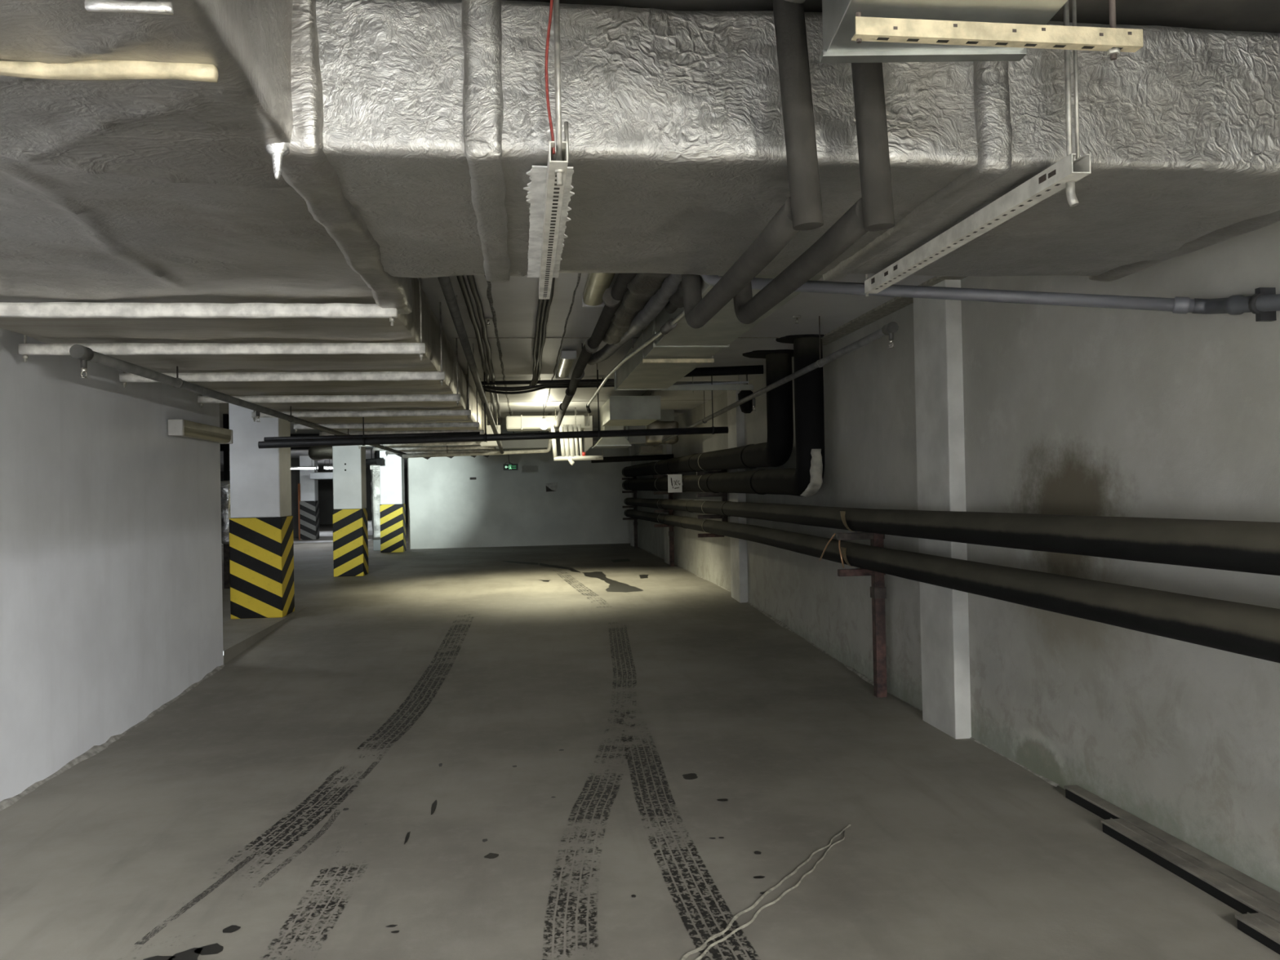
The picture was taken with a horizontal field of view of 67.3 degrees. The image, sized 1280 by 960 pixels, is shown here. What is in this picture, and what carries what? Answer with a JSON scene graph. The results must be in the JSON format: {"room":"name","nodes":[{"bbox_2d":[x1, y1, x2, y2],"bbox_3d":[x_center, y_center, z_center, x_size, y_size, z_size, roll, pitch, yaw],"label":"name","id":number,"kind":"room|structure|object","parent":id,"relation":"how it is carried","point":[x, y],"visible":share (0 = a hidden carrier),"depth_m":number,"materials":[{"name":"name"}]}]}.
{"room":"parking garage","nodes":[
{"label":"parking garage","id":0,"kind":"room"},
{"bbox_2d":[0,328,408,801],"bbox_3d":[-8.692,0.512,16.923,19.200,2.860,59.700,-1,-1,-7],"label":"wall","id":1,"kind":"structure","parent":0,"point":[111,602],"depth_m":6.03,"materials":[{"name":"white paint"}]},
{"bbox_2d":[0,665,224,811],"bbox_3d":[-3.012,1.599,3.091,0.064,0.093,10.900,-1,-1,-7],"label":"baseboard","id":2,"kind":"structure","parent":1,"relation":"attached to","point":[5,803],"depth_m":5.85,"materials":[{"name":"concrete"}]},
{"bbox_2d":[167,418,232,444],"bbox_3d":[-3.592,-0.390,7.876,0.129,0.125,1.274,-1,-1,-7],"label":"batten","id":3,"kind":"object","parent":1,"relation":"attached to","point":[176,427],"visible":1,"depth_m":7.65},
{"bbox_2d":[182,426,231,443],"bbox_3d":[-3.581,-0.363,7.877,0.096,0.066,1.210,-1,-1,-7],"label":"diffuser","id":4,"kind":"object","parent":3,"relation":"attached to","point":[206,433],"depth_m":7.87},
{"bbox_2d":[290,457,318,537],"bbox_3d":[-11.433,0.599,32.356,0.970,2.619,1.000,-1,-1,-7],"label":"wall","id":5,"kind":"structure","parent":0,"point":[295,473],"depth_m":31.85,"materials":[{"name":"paint"}]},
{"bbox_2d":[407,440,630,549],"bbox_3d":[-2.918,0.444,24.221,5.720,2.810,0.200,-1,-1,-7],"label":"wall","id":6,"kind":"structure","parent":0,"point":[500,508],"depth_m":24.10,"materials":[{"name":"paint"}]},
{"bbox_2d":[545,482,557,491],"bbox_3d":[-2.218,0.182,24.193,0.307,0.225,0.034,-1,-1,-7],"label":"paper notice","id":7,"kind":"object","parent":6,"relation":"attached to","point":[549,486],"visible":1,"depth_m":24.18,"materials":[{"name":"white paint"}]},
{"bbox_2d":[0,522,1279,959],"bbox_3d":[-8.699,1.797,17.058,18.770,0.194,60.000,-1,-1,-7],"label":"floor","id":8,"kind":"structure","parent":0,"point":[601,751],"depth_m":4.70,"materials":[{"name":"concrete"}]},
{"bbox_2d":[220,413,231,588],"bbox_3d":[-6.210,0.317,14.455,0.204,2.619,0.257,-1,-1,-7],"label":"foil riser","id":9,"kind":"object","parent":8,"relation":"on","point":[225,484],"visible":0.62,"depth_m":14.39,"materials":[{"name":"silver metal"}]},
{"bbox_2d":[228,403,294,618],"bbox_3d":[-4.361,0.247,11.079,0.564,2.619,0.574,-1,-1,-7],"label":"column","id":10,"kind":"structure","parent":8,"relation":"on","point":[261,543],"depth_m":10.81,"materials":[{"name":"paint"}]},
{"bbox_2d":[297,483,300,540],"bbox_3d":[-10.609,0.989,29.983,0.080,1.759,0.100,-1,-1,-7],"label":"post","id":11,"kind":"object","parent":8,"relation":"on","point":[299,484],"visible":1,"depth_m":29.93,"materials":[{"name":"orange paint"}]},
{"bbox_2d":[299,455,319,539],"bbox_3d":[-10.398,0.557,30.215,0.474,2.619,0.524,-1,-1,-7],"label":"column","id":12,"kind":"structure","parent":8,"relation":"on","point":[308,503],"depth_m":29.97,"materials":[{"name":"paint"}]},
{"bbox_2d":[332,445,368,577],"bbox_3d":[-4.939,0.311,16.373,0.489,2.619,0.524,-1,-1,-7],"label":"column","id":13,"kind":"structure","parent":8,"relation":"on","point":[349,513],"depth_m":16.12,"materials":[{"name":"paint"}]},
{"bbox_2d":[367,520,373,531],"bbox_3d":[-10.522,1.755,36.784,1.700,0.359,1.600,-1,-1,-7],"label":"parapet","id":14,"kind":"object","parent":8,"relation":"on","point":[369,522],"visible":0.04,"depth_m":36.02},
{"bbox_2d":[369,450,380,551],"bbox_3d":[-6.367,0.411,23.576,0.425,2.619,0.395,-1,-1,-7],"label":"foil riser","id":15,"kind":"object","parent":8,"relation":"on","point":[375,469],"visible":0.45,"depth_m":23.39,"materials":[{"name":"grey metal"}]},
{"bbox_2d":[379,450,406,552],"bbox_3d":[-5.871,0.393,22.807,0.524,2.619,0.524,-1,-1,-7],"label":"column","id":16,"kind":"structure","parent":8,"relation":"on","point":[393,505],"depth_m":22.55,"materials":[{"name":"paint"}]},
{"bbox_2d":[622,475,637,548],"bbox_3d":[-0.232,0.644,22.328,0.350,1.889,0.092,-1,-1,-7],"label":"stand","id":17,"kind":"object","parent":8,"relation":"on","point":[635,520],"visible":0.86,"depth_m":22.30,"materials":[{"name":"brown metal"}]},
{"bbox_2d":[653,462,674,566],"bbox_3d":[0.423,0.595,16.917,0.350,1.854,0.092,-1,-1,-7],"label":"stand","id":18,"kind":"object","parent":8,"relation":"on","point":[671,533],"visible":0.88,"depth_m":16.89,"materials":[{"name":"paint"}]},
{"bbox_2d":[819,511,887,697],"bbox_3d":[1.601,0.910,7.255,0.350,1.364,0.565,-1,-1,-7],"label":"stand","id":19,"kind":"object","parent":8,"relation":"on","point":[877,590],"visible":0.91,"depth_m":7.01,"materials":[{"name":"paint"}]},
{"bbox_2d":[1063,785,1279,905],"bbox_3d":[2.306,1.506,3.101,0.068,0.058,3.248,-1,-1,-7],"label":"curb","id":20,"kind":"object","parent":8,"relation":"on","point":[1096,805],"visible":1,"depth_m":4.03,"materials":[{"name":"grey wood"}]},
{"bbox_2d":[1101,817,1279,924],"bbox_3d":[2.248,1.504,2.863,0.096,0.059,2.788,-1,-1,-7],"label":"curb","id":21,"kind":"object","parent":8,"relation":"on","point":[1243,900],"visible":1,"depth_m":3.70,"materials":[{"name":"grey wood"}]},
{"bbox_2d":[1235,911,1279,954],"bbox_3d":[2.205,1.503,2.389,0.096,0.054,1.858,-1,-1,-7],"label":"rail","id":22,"kind":"object","parent":8,"relation":"on","point":[1257,926],"visible":1,"depth_m":3.22,"materials":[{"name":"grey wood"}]},
{"bbox_2d":[219,0,1279,471],"bbox_3d":[-8.787,-1.007,16.931,19.070,0.220,59.700,-1,-1,-7],"label":"ceiling","id":23,"kind":"structure","parent":0,"point":[512,304],"depth_m":6.97,"materials":[{"name":"concrete"}]},
{"bbox_2d":[0,302,397,325],"bbox_3d":[-2.023,-0.906,3.937,2.005,0.549,0.057,-1,-1,-7],"label":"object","id":24,"kind":"object","parent":23,"relation":"hanging from","point":[49,309],"visible":0.95,"depth_m":3.94,"materials":[{"name":"metal"}]},
{"bbox_2d":[18,277,425,361],"bbox_3d":[-2.147,-0.893,4.999,2.016,0.549,0.056,-1,-1,-7],"label":"hanger","id":25,"kind":"object","parent":23,"relation":"hanging from","point":[25,349],"visible":0.91,"depth_m":4.98,"materials":[{"name":"metal"}]},
{"bbox_2d":[0,0,492,459],"bbox_3d":[-2.461,-0.825,7.781,2.116,0.576,22.045,-1,-1,-7],"label":"duct","id":26,"kind":"object","parent":23,"relation":"hanging from","point":[136,166],"visible":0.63,"depth_m":2.61,"materials":[{"name":"metal"}]},
{"bbox_2d":[69,344,406,455],"bbox_3d":[-3.460,-0.543,11.002,0.068,0.258,12.940,-1,-1,-7],"label":"pipe","id":27,"kind":"object","parent":26,"relation":"attached to","point":[84,353],"visible":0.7,"depth_m":5.89,"materials":[{"name":"metal"}]},
{"bbox_2d":[265,142,289,179],"bbox_3d":[-0.848,-0.767,2.253,0.057,0.133,0.063,-1,-1,-7],"label":"bolt","id":28,"kind":"object","parent":26,"relation":"attached to","point":[277,152],"visible":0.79,"depth_m":2.23,"materials":[{"name":"metal"}]},
{"bbox_2d":[119,302,444,387],"bbox_3d":[-2.291,-0.878,6.211,2.021,0.549,0.056,-1,-1,-7],"label":"hanger","id":29,"kind":"object","parent":23,"relation":"hanging from","point":[124,377],"visible":0.87,"depth_m":6.20,"materials":[{"name":"metal"}]},
{"bbox_2d":[220,434,373,460],"bbox_3d":[-8.358,-0.625,19.396,6.100,0.531,0.741,-1,-1,-7],"label":"duct","id":30,"kind":"object","parent":23,"relation":"hanging from","point":[315,453],"visible":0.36,"depth_m":19.30,"materials":[{"name":"metal"}]},
{"bbox_2d":[290,466,318,469],"bbox_3d":[-9.293,-0.551,26.081,1.050,0.530,0.140,-1,-1,-7],"label":"batten","id":31,"kind":"object","parent":23,"relation":"hanging from","point":[298,467],"visible":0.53,"depth_m":26.05,"materials":[{"name":"white"}]},
{"bbox_2d":[309,460,333,479],"bbox_3d":[-9.244,-0.408,28.402,0.900,0.770,0.600,-1,-1,-7],"label":"duct","id":32,"kind":"object","parent":23,"relation":"hanging from","point":[327,475],"visible":0.49,"depth_m":28.09,"materials":[{"name":"grey metal"}]},
{"bbox_2d":[323,459,333,469],"bbox_3d":[-8.348,-0.567,26.800,0.900,0.520,0.140,-1,-1,-7],"label":"batten","id":33,"kind":"object","parent":23,"relation":"hanging from","point":[324,467],"visible":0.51,"depth_m":26.70,"materials":[{"name":"white"}]},
{"bbox_2d":[197,337,460,408],"bbox_3d":[-2.465,-0.860,7.671,2.028,0.549,0.057,-1,-1,-7],"label":"hanger","id":34,"kind":"object","parent":23,"relation":"hanging from","point":[202,399],"visible":0.94,"depth_m":7.66,"materials":[{"name":"metal"}]},
{"bbox_2d":[251,362,471,421],"bbox_3d":[-2.641,-0.842,9.150,2.029,0.549,0.057,-1,-1,-7],"label":"hanger","id":35,"kind":"object","parent":23,"relation":"hanging from","point":[427,412],"visible":0.88,"depth_m":9.14,"materials":[{"name":"metal"}]},
{"bbox_2d":[365,448,382,465],"bbox_3d":[-6.038,-0.629,21.721,0.375,0.590,0.160,-1,-1,-7],"label":"housing","id":36,"kind":"object","parent":23,"relation":"hanging from","point":[378,461],"visible":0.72,"depth_m":21.68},
{"bbox_2d":[293,387,479,432],"bbox_3d":[-2.837,-0.822,10.798,2.034,0.549,0.057,-1,-1,-7],"label":"hanger","id":37,"kind":"object","parent":23,"relation":"hanging from","point":[375,425],"visible":0.87,"depth_m":10.79,"materials":[{"name":"metal"}]},
{"bbox_2d":[319,403,484,435],"bbox_3d":[-3.001,-0.805,12.138,2.037,0.549,0.057,-1,-1,-7],"label":"hanger","id":38,"kind":"object","parent":23,"relation":"hanging from","point":[482,432],"visible":0.47,"depth_m":12.11,"materials":[{"name":"metal"}]},
{"bbox_2d":[357,422,490,448],"bbox_3d":[-3.338,-0.771,14.918,2.038,0.549,0.056,-1,-1,-7],"label":"hanger","id":39,"kind":"object","parent":23,"relation":"hanging from","point":[460,443],"visible":0.54,"depth_m":14.91,"materials":[{"name":"metal"}]},
{"bbox_2d":[373,445,494,453],"bbox_3d":[-3.517,-0.753,16.407,2.036,0.549,0.057,-1,-1,-7],"label":"hanger","id":40,"kind":"object","parent":23,"relation":"hanging from","point":[465,447],"visible":0.85,"depth_m":16.39,"materials":[{"name":"metal"}]},
{"bbox_2d":[385,448,497,455],"bbox_3d":[-3.698,-0.734,17.896,2.036,0.549,0.056,-1,-1,-7],"label":"hanger","id":41,"kind":"object","parent":23,"relation":"hanging from","point":[495,450],"visible":0.68,"depth_m":17.86,"materials":[{"name":"metal"}]},
{"bbox_2d":[437,275,503,453],"bbox_3d":[-1.619,-0.803,10.140,0.100,0.649,10.502,-1,-1,-6],"label":"pipe","id":42,"kind":"object","parent":23,"relation":"hanging from","point":[451,300],"visible":0.8,"depth_m":6.88,"materials":[{"name":"metal"}]},
{"bbox_2d":[402,413,551,457],"bbox_3d":[-2.599,-0.714,15.419,2.380,0.686,0.080,-1,-1,-7],"label":"pipe","id":43,"kind":"object","parent":23,"relation":"hanging from","point":[549,445],"visible":0.77,"depth_m":15.38,"materials":[{"name":"metal"}]},
{"bbox_2d":[456,275,501,417],"bbox_3d":[-1.459,-1.077,9.155,0.130,0.132,10.702,-1,-1,-7],"label":"cable bundle","id":44,"kind":"object","parent":23,"relation":"attached to","point":[460,278],"visible":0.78,"depth_m":7.09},
{"bbox_2d":[485,413,487,442],"bbox_3d":[-3.169,-0.788,13.528,2.034,0.549,0.056,-1,-1,-7],"label":"hanger","id":45,"kind":"object","parent":23,"relation":"hanging from","point":[486,414],"visible":0.02,"depth_m":13.64,"materials":[{"name":"metal"}]},
{"bbox_2d":[484,316,492,325],"bbox_3d":[-1.094,-1.143,6.933,0.058,0.053,0.060,-1,-1,-7],"label":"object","id":46,"kind":"structure","parent":23,"relation":"attached to","point":[488,319],"depth_m":6.92,"materials":[{"name":"metal"}]},
{"bbox_2d":[480,411,501,446],"bbox_3d":[-2.325,-0.793,14.930,0.317,0.545,0.220,-1,-1,-7],"label":"box","id":47,"kind":"object","parent":23,"relation":"hanging from","point":[490,443],"visible":0.4,"depth_m":14.84,"materials":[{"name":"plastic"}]},
{"bbox_2d":[257,369,728,448],"bbox_3d":[-1.454,-0.746,9.962,4.781,0.774,0.195,-1,-1,-7],"label":"pipe","id":48,"kind":"object","parent":23,"relation":"hanging from","point":[363,439],"visible":0.88,"depth_m":9.87,"materials":[{"name":"metal"}]},
{"bbox_2d":[503,457,518,470],"bbox_3d":[-3.010,-0.604,22.327,0.336,0.750,0.044,-1,-1,-7],"label":"exit sign","id":49,"kind":"object","parent":23,"relation":"hanging from","point":[509,466],"visible":0.97,"depth_m":22.31,"materials":[{"name":"green"}]},
{"bbox_2d":[495,417,552,449],"bbox_3d":[-1.940,-0.795,16.296,1.000,0.530,0.400,-1,-1,-7],"label":"duct","id":50,"kind":"object","parent":23,"relation":"hanging from","point":[535,443],"visible":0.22,"depth_m":16.10,"materials":[{"name":"grey metal"}]},
{"bbox_2d":[528,277,555,386],"bbox_3d":[-0.746,-1.125,7.304,0.110,0.092,6.854,-1,-1,-7],"label":"cable bundle","id":51,"kind":"object","parent":23,"relation":"attached to","point":[543,308],"visible":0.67,"depth_m":7.42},
{"bbox_2d":[540,417,547,429],"bbox_3d":[-1.382,-0.910,13.806,0.110,0.370,0.110,-1,-1,-7],"label":"lamp","id":52,"kind":"object","parent":23,"relation":"hanging from","point":[544,424],"visible":1,"depth_m":13.77,"materials":[{"name":"beige"}]},
{"bbox_2d":[506,410,585,431],"bbox_3d":[-1.482,-0.929,15.069,1.220,0.305,0.590,-1,-1,-7],"label":"duct","id":53,"kind":"object","parent":23,"relation":"hanging from","point":[522,423],"visible":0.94,"depth_m":14.79,"materials":[{"name":"metal"}]},
{"bbox_2d":[480,377,614,394],"bbox_3d":[-0.891,-1.054,10.692,1.880,0.164,0.212,-1,-1,-1],"label":"cable tray","id":54,"kind":"object","parent":23,"relation":"hanging from","point":[549,384],"visible":0.7,"depth_m":10.67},
{"bbox_2d":[544,0,555,154],"bbox_3d":[-0.206,-0.996,2.244,0.031,0.475,0.017,-1,-1,-31],"label":"wire","id":55,"kind":"object","parent":23,"relation":"hanging from","point":[551,1],"visible":0.96,"depth_m":2.24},
{"bbox_2d":[538,0,568,299],"bbox_3d":[-0.283,-0.955,2.990,0.048,0.540,1.580,-1,-1,-7],"label":"channel","id":56,"kind":"object","parent":23,"relation":"hanging from","point":[556,170],"visible":0.97,"depth_m":2.39,"materials":[{"name":"white paint"}]},
{"bbox_2d":[555,350,577,378],"bbox_3d":[-0.719,-1.108,9.245,0.138,0.093,1.524,-1,-1,-7],"label":"batten","id":57,"kind":"object","parent":23,"relation":"attached to","point":[566,358],"visible":1,"depth_m":8.89,"materials":[{"name":"white metal"}]},
{"bbox_2d":[556,358,574,377],"bbox_3d":[-0.718,-1.083,9.245,0.125,0.038,1.460,-1,-1,-7],"label":"diffuser","id":58,"kind":"object","parent":57,"relation":"attached to","point":[564,366],"depth_m":9.19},
{"bbox_2d":[551,407,603,465],"bbox_3d":[-0.952,-0.657,14.488,0.780,0.881,0.144,-1,-1,-7],"label":"pipe manifold","id":59,"kind":"object","parent":23,"relation":"hanging from","point":[570,442],"visible":0.94,"depth_m":14.46,"materials":[{"name":"white plastic"}]},
{"bbox_2d":[583,411,593,452],"bbox_3d":[-0.817,-0.761,15.197,0.135,0.665,0.370,-1,-1,-7],"label":"duct","id":60,"kind":"object","parent":23,"relation":"hanging from","point":[588,442],"visible":0.65,"depth_m":15.02,"materials":[{"name":"metal"}]},
{"bbox_2d":[553,272,637,429],"bbox_3d":[-0.600,-0.982,9.057,0.143,0.352,10.302,-1,-1,-7],"label":"pipe","id":61,"kind":"object","parent":23,"relation":"hanging from","point":[612,297],"visible":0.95,"depth_m":6.48,"materials":[{"name":"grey metal"}]},
{"bbox_2d":[582,272,614,306],"bbox_3d":[-0.224,-1.161,5.528,0.143,0.085,1.324,-1,-1,-7],"label":"batten","id":62,"kind":"object","parent":23,"relation":"attached to","point":[597,283],"visible":0.4,"depth_m":5.67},
{"bbox_2d":[591,407,631,448],"bbox_3d":[-0.435,-0.801,14.413,0.535,0.615,0.720,-1,-1,-7],"label":"duct","id":63,"kind":"object","parent":23,"relation":"hanging from","point":[610,442],"visible":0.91,"depth_m":14.07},
{"bbox_2d":[593,436,631,446],"bbox_3d":[-0.431,-0.580,14.411,0.515,0.147,0.700,-1,-1,-7],"label":"hood","id":64,"kind":"object","parent":63,"relation":"attached to","point":[610,441],"depth_m":14.07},
{"bbox_2d":[601,393,661,426],"bbox_3d":[-0.138,-0.941,12.733,0.645,0.380,1.310,-1,-1,-7],"label":"box","id":65,"kind":"object","parent":23,"relation":"hanging from","point":[617,411],"visible":1,"depth_m":12.10,"materials":[{"name":"metal"}]},
{"bbox_2d":[591,453,673,462],"bbox_3d":[-0.134,-0.701,17.118,1.483,0.774,0.100,-1,-1,-7],"label":"pipe","id":66,"kind":"object","parent":23,"relation":"hanging from","point":[650,457],"visible":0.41,"depth_m":17.08,"materials":[{"name":"metal"}]},
{"bbox_2d":[587,274,681,364],"bbox_3d":[-0.041,-1.053,6.145,0.127,0.292,4.388,-1,-1,-9],"label":"pipe","id":67,"kind":"object","parent":23,"relation":"hanging from","point":[669,286],"visible":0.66,"depth_m":5.49,"materials":[{"name":"metal"}]},
{"bbox_2d":[586,309,684,413],"bbox_3d":[-0.201,-0.985,7.952,0.141,0.385,6.018,-1,-1,-8],"label":"conduit","id":68,"kind":"object","parent":23,"relation":"hanging from","point":[671,323],"visible":0.89,"depth_m":6.37,"materials":[{"name":"grey metal"}]},
{"bbox_2d":[626,425,645,444],"bbox_3d":[-0.069,-0.839,14.858,0.270,0.545,0.306,-1,-1,-7],"label":"box","id":69,"kind":"object","parent":23,"relation":"hanging from","point":[635,439],"visible":0.38,"depth_m":14.71,"materials":[{"name":"metal"}]},
{"bbox_2d":[602,272,671,344],"bbox_3d":[-0.006,-1.084,5.381,0.216,0.245,3.169,-1,-1,-7],"label":"pipe","id":70,"kind":"object","parent":23,"relation":"hanging from","point":[643,286],"visible":0.37,"depth_m":5.36,"materials":[{"name":"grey metal"}]},
{"bbox_2d":[639,444,662,454],"bbox_3d":[0.175,-0.772,16.300,0.360,0.660,0.300,-1,-1,-7],"label":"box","id":71,"kind":"object","parent":23,"relation":"hanging from","point":[643,450],"visible":0.87,"depth_m":16.15,"materials":[{"name":"grey metal"}]},
{"bbox_2d":[644,409,678,444],"bbox_3d":[0.321,-0.839,15.461,0.561,0.548,0.643,-1,-1,-7],"label":"bundle","id":72,"kind":"object","parent":23,"relation":"hanging from","point":[667,421],"visible":0.61,"depth_m":15.18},
{"bbox_2d":[642,329,714,364],"bbox_3d":[0.274,-1.017,6.966,0.522,0.360,0.040,-1,-1,-7],"label":"hanger","id":73,"kind":"object","parent":23,"relation":"hanging from","point":[655,360],"visible":0.82,"depth_m":6.95,"materials":[{"name":"metal"}]},
{"bbox_2d":[613,275,822,390],"bbox_3d":[0.317,-0.992,6.598,0.515,0.218,5.100,-1,-1,-7],"label":"duct","id":74,"kind":"object","parent":73,"relation":"on","point":[682,341],"visible":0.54,"depth_m":6.42,"materials":[{"name":"metal"}]},
{"bbox_2d":[665,277,702,313],"bbox_3d":[0.208,-1.058,4.974,0.110,0.314,0.700,-1,-1,-7],"label":"pipe","id":75,"kind":"object","parent":23,"relation":"attached to","point":[676,300],"visible":0.4,"depth_m":4.94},
{"bbox_2d":[661,374,753,392],"bbox_3d":[0.696,-1.047,10.342,0.990,0.250,0.360,-1,-1,-7],"label":"cable tray","id":76,"kind":"object","parent":23,"relation":"hanging from","point":[692,385],"visible":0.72,"depth_m":10.18,"materials":[{"name":"metal"}]},
{"bbox_2d":[622,353,793,477],"bbox_3d":[0.581,-0.581,15.990,0.436,1.064,14.112,-1,-1,-7],"label":"pipe","id":77,"kind":"object","parent":23,"relation":"hanging from","point":[776,451],"visible":0.99,"depth_m":9.14,"materials":[{"name":"metal"}]},
{"bbox_2d":[622,337,824,497],"bbox_3d":[0.641,-0.444,15.516,0.436,1.351,15.065,-1,-1,-7],"label":"pipe","id":78,"kind":"object","parent":23,"relation":"hanging from","point":[805,480],"visible":0.91,"depth_m":8.11,"materials":[{"name":"metal"}]},
{"bbox_2d":[666,474,682,492],"bbox_3d":[0.524,0.050,14.011,0.249,0.263,0.108,-1,-1,-7],"label":"sign","id":79,"kind":"object","parent":78,"relation":"attached to","point":[674,482],"visible":0.99,"depth_m":13.96,"materials":[{"name":"white"}]},
{"bbox_2d":[684,364,763,377],"bbox_3d":[0.743,-1.118,9.774,1.015,0.120,0.090,-1,-1,10],"label":"pipe","id":80,"kind":"object","parent":23,"relation":"hanging from","point":[757,369],"visible":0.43,"depth_m":9.71,"materials":[{"name":"brown metal"}]},
{"bbox_2d":[737,374,753,413],"bbox_3d":[1.179,-0.960,10.716,0.173,0.435,0.178,-1,-1,-7],"label":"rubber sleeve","id":81,"kind":"object","parent":23,"relation":"hanging from","point":[746,407],"visible":0.77,"depth_m":10.65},
{"bbox_2d":[681,0,823,328],"bbox_3d":[0.327,-0.917,2.721,0.153,0.646,2.210,-1,-1,-9],"label":"insulated pipe","id":82,"kind":"object","parent":23,"relation":"hanging from","point":[802,211],"visible":0.96,"depth_m":2.27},
{"bbox_2d":[633,315,898,455],"bbox_3d":[0.604,-0.820,13.169,0.066,0.644,15.021,-1,-1,-7],"label":"pipe","id":83,"kind":"object","parent":23,"relation":"hanging from","point":[891,327],"visible":0.94,"depth_m":7.17,"materials":[{"name":"metal"}]},
{"bbox_2d":[742,349,793,358],"bbox_3d":[1.261,-1.190,9.085,0.598,0.014,0.529,-1,-1,-7],"label":"seal","id":84,"kind":"object","parent":23,"relation":"attached to","point":[757,353],"visible":0.6,"depth_m":8.96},
{"bbox_2d":[792,315,800,323],"bbox_3d":[1.161,-1.187,7.106,0.058,0.053,0.060,-1,-1,-7],"label":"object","id":85,"kind":"structure","parent":23,"relation":"attached to","point":[797,317],"depth_m":7.10,"materials":[{"name":"metal"}]},
{"bbox_2d":[315,0,1279,282],"bbox_3d":[0.543,-0.990,3.094,3.006,0.446,1.383,-1,-1,-7],"label":"duct","id":86,"kind":"object","parent":23,"relation":"hanging from","point":[437,128],"visible":0.88,"depth_m":2.51,"materials":[{"name":"metal"}]},
{"bbox_2d":[775,333,824,343],"bbox_3d":[1.397,-1.202,8.192,0.465,0.014,0.439,-1,-1,16],"label":"seal","id":87,"kind":"object","parent":23,"relation":"attached to","point":[788,339],"visible":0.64,"depth_m":8.06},
{"bbox_2d":[733,62,894,324],"bbox_3d":[0.492,-0.921,2.718,0.127,0.648,2.057,-1,-1,-7],"label":"insulated pipe","id":88,"kind":"object","parent":23,"relation":"hanging from","point":[874,211],"visible":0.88,"depth_m":2.30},
{"bbox_2d":[819,0,1067,62],"bbox_3d":[0.639,-1.094,-0.225,0.438,0.370,4.550,-1,-1,-1],"label":"light fixture","id":89,"kind":"object","parent":23,"relation":"hanging from","point":[838,16],"visible":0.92,"depth_m":1.90,"materials":[{"name":"metal"}]},
{"bbox_2d":[864,0,1090,297],"bbox_3d":[0.997,-0.965,3.097,0.069,0.568,1.486,-1,-1,-7],"label":"channel","id":90,"kind":"object","parent":23,"relation":"hanging from","point":[1065,172],"visible":0.97,"depth_m":2.63,"materials":[{"name":"white paint"}]},
{"bbox_2d":[701,275,1279,321],"bbox_3d":[1.562,-0.851,3.724,2.815,0.810,0.806,-2,-1,42],"label":"drain pipe","id":91,"kind":"object","parent":23,"relation":"hanging from","point":[1264,303],"visible":0.79,"depth_m":3.83,"materials":[{"name":"grey plastic"}]},
{"bbox_2d":[1172,296,1190,314],"bbox_3d":[2.089,-0.675,3.712,0.062,0.070,0.064,-1,-1,20],"label":"socket","id":92,"kind":"object","parent":91,"relation":"attached to","point":[1180,304],"depth_m":3.69,"materials":[{"name":"grey plastic"}]},
{"bbox_2d":[851,0,1143,60],"bbox_3d":[0.695,-1.043,1.876,0.586,0.425,0.033,-1,-1,-7],"label":"slotted angle","id":93,"kind":"object","parent":23,"relation":"hanging from","point":[1113,40],"visible":1,"depth_m":1.86,"materials":[{"name":"beige"}]},
{"bbox_2d":[635,220,1279,892],"bbox_3d":[1.972,0.198,6.784,0.200,2.860,37.000,-1,-1,-7],"label":"wall","id":94,"kind":"structure","parent":0,"point":[1068,410],"depth_m":4.59,"materials":[{"name":"paint"}]},
{"bbox_2d":[628,444,635,546],"bbox_3d":[-0.174,0.300,23.296,0.110,2.650,0.500,-1,-1,-7],"label":"trim","id":95,"kind":"structure","parent":94,"relation":"attached to","point":[631,449],"depth_m":23.06,"materials":[{"name":"paint"}]},
{"bbox_2d":[662,444,671,564],"bbox_3d":[0.517,0.229,17.588,0.110,2.650,0.500,-1,-1,-7],"label":"trim","id":96,"kind":"structure","parent":94,"relation":"attached to","point":[667,448],"depth_m":17.45,"materials":[{"name":"paint"}]},
{"bbox_2d":[696,453,728,537],"bbox_3d":[0.954,0.198,12.705,0.405,1.115,0.060,-1,-1,-7],"label":"bracket","id":97,"kind":"object","parent":94,"relation":"attached to","point":[724,495],"visible":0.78,"depth_m":12.68,"materials":[{"name":"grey metal"}]},
{"bbox_2d":[727,383,747,602],"bbox_3d":[1.208,0.175,11.880,0.110,2.682,0.500,-1,-1,-7],"label":"trim","id":98,"kind":"structure","parent":94,"relation":"attached to","point":[735,417],"depth_m":11.65,"materials":[{"name":"paint"}]},
{"bbox_2d":[644,549,1058,786],"bbox_3d":[0.944,1.569,14.500,0.055,0.220,19.400,-1,-1,-7],"label":"baseboard","id":99,"kind":"structure","parent":94,"relation":"attached to","point":[781,624],"depth_m":7.80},
{"bbox_2d":[913,280,971,738],"bbox_3d":[1.910,0.177,6.087,0.110,2.830,0.490,-1,-1,-7],"label":"pillar","id":100,"kind":"structure","parent":94,"relation":"attached to","point":[937,322],"depth_m":5.95,"materials":[{"name":"paint"}]},
{"bbox_2d":[623,497,1279,575],"bbox_3d":[0.966,0.353,12.214,0.376,0.223,21.627,-1,-1,-6],"label":"pipe","id":101,"kind":"object","parent":94,"relation":"attached to","point":[1242,546],"visible":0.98,"depth_m":4.22,"materials":[{"name":"metal"}]},
{"bbox_2d":[624,509,1279,662],"bbox_3d":[0.971,0.623,12.211,0.377,0.233,21.626,-1,-1,-6],"label":"pipe","id":102,"kind":"object","parent":94,"relation":"attached to","point":[1242,628],"visible":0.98,"depth_m":4.23,"materials":[{"name":"metal"}]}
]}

